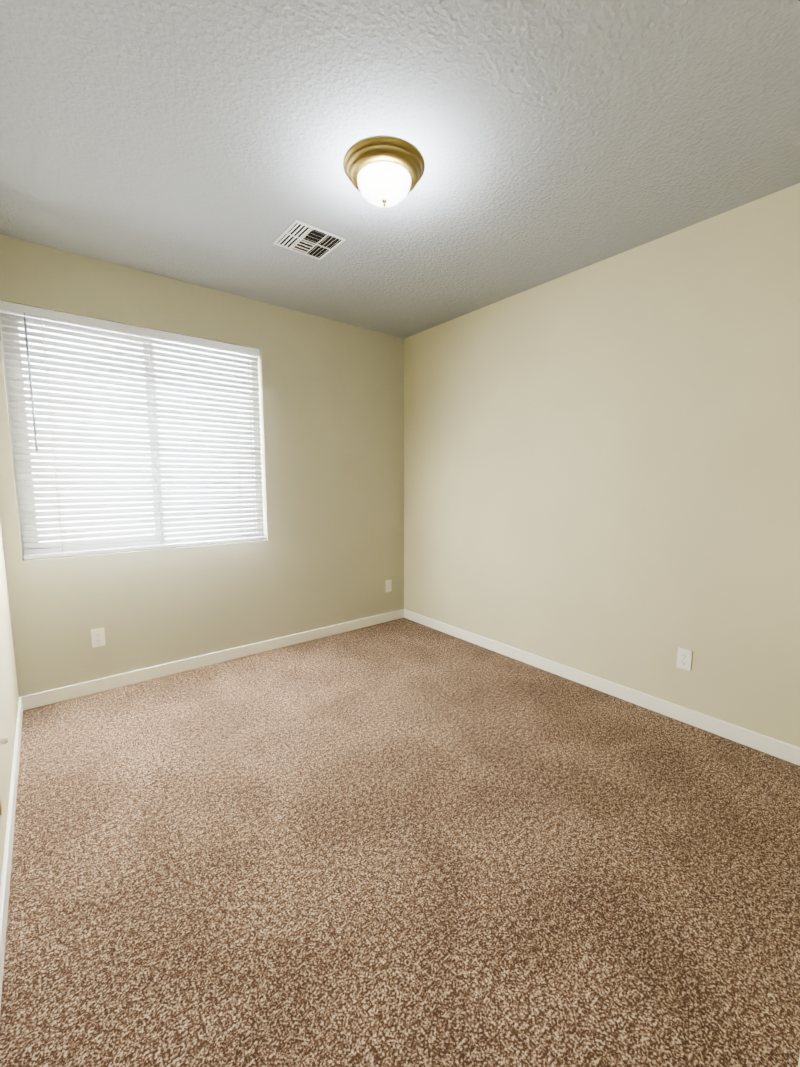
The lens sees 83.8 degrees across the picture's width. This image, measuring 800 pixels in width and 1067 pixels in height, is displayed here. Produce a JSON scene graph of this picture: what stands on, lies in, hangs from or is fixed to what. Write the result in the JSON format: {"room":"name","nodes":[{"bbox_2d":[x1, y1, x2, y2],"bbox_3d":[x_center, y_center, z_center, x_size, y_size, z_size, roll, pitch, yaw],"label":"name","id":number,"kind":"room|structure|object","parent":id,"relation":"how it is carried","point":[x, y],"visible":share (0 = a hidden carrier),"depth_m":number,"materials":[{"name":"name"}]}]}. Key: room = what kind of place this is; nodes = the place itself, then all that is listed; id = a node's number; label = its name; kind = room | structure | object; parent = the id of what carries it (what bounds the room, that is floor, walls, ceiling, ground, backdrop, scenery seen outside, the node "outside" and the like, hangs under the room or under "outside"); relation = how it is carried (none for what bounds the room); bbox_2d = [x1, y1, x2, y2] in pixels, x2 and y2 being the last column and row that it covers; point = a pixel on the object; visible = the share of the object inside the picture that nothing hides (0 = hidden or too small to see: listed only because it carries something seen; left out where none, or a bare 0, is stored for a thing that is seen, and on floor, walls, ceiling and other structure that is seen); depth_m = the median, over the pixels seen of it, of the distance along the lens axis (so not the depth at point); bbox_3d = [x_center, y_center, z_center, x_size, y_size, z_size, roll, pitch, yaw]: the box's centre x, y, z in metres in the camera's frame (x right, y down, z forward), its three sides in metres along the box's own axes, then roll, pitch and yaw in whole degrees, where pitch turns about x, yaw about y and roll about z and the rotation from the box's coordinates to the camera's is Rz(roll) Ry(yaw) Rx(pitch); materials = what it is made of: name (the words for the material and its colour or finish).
{"room":"empty bedroom","nodes":[
{"label":"empty bedroom","id":0,"kind":"room"},
{"bbox_2d":[0,521,18,881],"bbox_3d":[-1.196,-0.115,1.092,0.120,2.620,3.375,-5,8,-38],"label":"wall","id":1,"kind":"structure","parent":0,"point":[9,697],"depth_m":2.03,"materials":[{"name":"paint"}]},
{"bbox_2d":[0,737,7,743],"bbox_3d":[-1.129,0.583,1.237,0.064,0.023,0.024,-5,8,-38],"label":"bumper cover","id":2,"kind":"object","parent":1,"relation":"attached to","point":[3,740],"visible":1,"depth_m":1.25,"materials":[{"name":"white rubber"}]},
{"bbox_2d":[0,696,27,1007],"bbox_3d":[-1.182,1.134,1.326,0.013,0.085,3.255,-5,8,-38],"label":"baseboard","id":3,"kind":"structure","parent":1,"relation":"attached to","point":[23,701],"depth_m":1.57,"materials":[{"name":"white wood"}]},
{"bbox_2d":[0,234,403,696],"bbox_3d":[-1.136,-0.384,3.396,3.115,2.620,0.170,-5,8,-38],"label":"wall","id":4,"kind":"structure","parent":0,"point":[328,551],"depth_m":3.31,"materials":[{"name":"paint"}]},
{"bbox_2d":[91,628,104,647],"bbox_3d":[-1.891,0.653,2.793,0.070,0.115,0.007,-5,8,-38],"label":"electrical outlet","id":5,"kind":"object","parent":4,"relation":"attached to","point":[97,637],"visible":1,"depth_m":2.79,"materials":[{"name":"white plastic"}]},
{"bbox_2d":[0,313,261,558],"bbox_3d":[-1.657,-0.609,2.993,1.445,1.416,0.072,-5,8,-38],"label":"window","id":6,"kind":"structure","parent":4,"relation":"in","point":[12,434],"depth_m":2.78,"materials":[{"name":"white plastic"}]},
{"bbox_2d":[0,301,265,559],"bbox_3d":[-1.605,-0.602,2.929,1.433,1.410,0.077,-5,8,-38],"label":"window blinds","id":7,"kind":"object","parent":6,"relation":"attached to","point":[24,313],"visible":0.94,"depth_m":2.83,"materials":[{"name":"white plastic"}]},
{"bbox_2d":[24,609,403,708],"bbox_3d":[-1.077,0.883,3.472,2.820,0.085,0.015,-5,8,-38],"label":"baseboard","id":8,"kind":"structure","parent":4,"relation":"attached to","point":[56,695],"depth_m":3.15,"materials":[{"name":"white wood"}]},
{"bbox_2d":[385,580,390,591],"bbox_3d":[-0.109,0.496,4.213,0.070,0.115,0.007,-5,8,-38],"label":"electrical outlet","id":9,"kind":"object","parent":4,"relation":"attached to","point":[387,585],"visible":1,"depth_m":4.21,"materials":[{"name":"white plastic"}]},
{"bbox_2d":[0,618,799,1066],"bbox_3d":[0.418,1.182,1.626,3.475,0.080,4.900,-5,8,-38],"label":"floor","id":10,"kind":"structure","parent":0,"point":[402,842],"depth_m":1.51,"materials":[{"name":"carpet"}]},
{"bbox_2d":[0,0,799,337],"bbox_3d":[0.263,-1.504,1.265,3.775,0.100,5.020,-5,8,-38],"label":"ceiling","id":11,"kind":"structure","parent":0,"point":[204,142],"depth_m":1.67,"materials":[{"name":"grey paint"}]},
{"bbox_2d":[273,220,344,259],"bbox_3d":[-0.493,-1.583,2.420,0.290,0.010,0.280,-5,8,-38],"label":"ceiling vent","id":12,"kind":"object","parent":11,"relation":"in","point":[306,239],"visible":1,"depth_m":2.41,"materials":[{"name":"white metal"}]},
{"bbox_2d":[343,135,424,206],"bbox_3d":[-0.066,-1.445,1.858,0.338,0.156,0.338,-5,8,-38],"label":"ceiling light","id":13,"kind":"object","parent":11,"relation":"attached to","point":[383,171],"visible":1,"depth_m":1.77,"materials":[{"name":"gold metal"}]},
{"bbox_2d":[404,183,799,747],"bbox_3d":[1.571,-0.270,2.419,0.120,2.620,4.750,-5,8,-38],"label":"wall","id":14,"kind":"structure","parent":0,"point":[602,469],"depth_m":2.58,"materials":[{"name":"paint"}]},
{"bbox_2d":[404,609,799,765],"bbox_3d":[1.050,0.927,3.102,0.017,0.085,3.255,-5,8,-38],"label":"baseboard","id":15,"kind":"structure","parent":14,"relation":"attached to","point":[764,743],"depth_m":2.66,"materials":[{"name":"white wood"}]},
{"bbox_2d":[676,647,691,670],"bbox_3d":[1.558,0.690,2.444,0.007,0.115,0.070,-5,8,-38],"label":"outlet","id":16,"kind":"object","parent":14,"relation":"attached to","point":[684,658],"visible":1,"depth_m":2.44,"materials":[{"name":"white plastic"}]},
{"label":"outside","id":17,"kind":"structure","parent":0,"visible":0},
{"bbox_2d":[19,327,253,542],"bbox_3d":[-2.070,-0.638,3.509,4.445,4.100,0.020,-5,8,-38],"label":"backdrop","id":18,"kind":"structure","parent":17,"point":[136,434],"depth_m":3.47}
]}

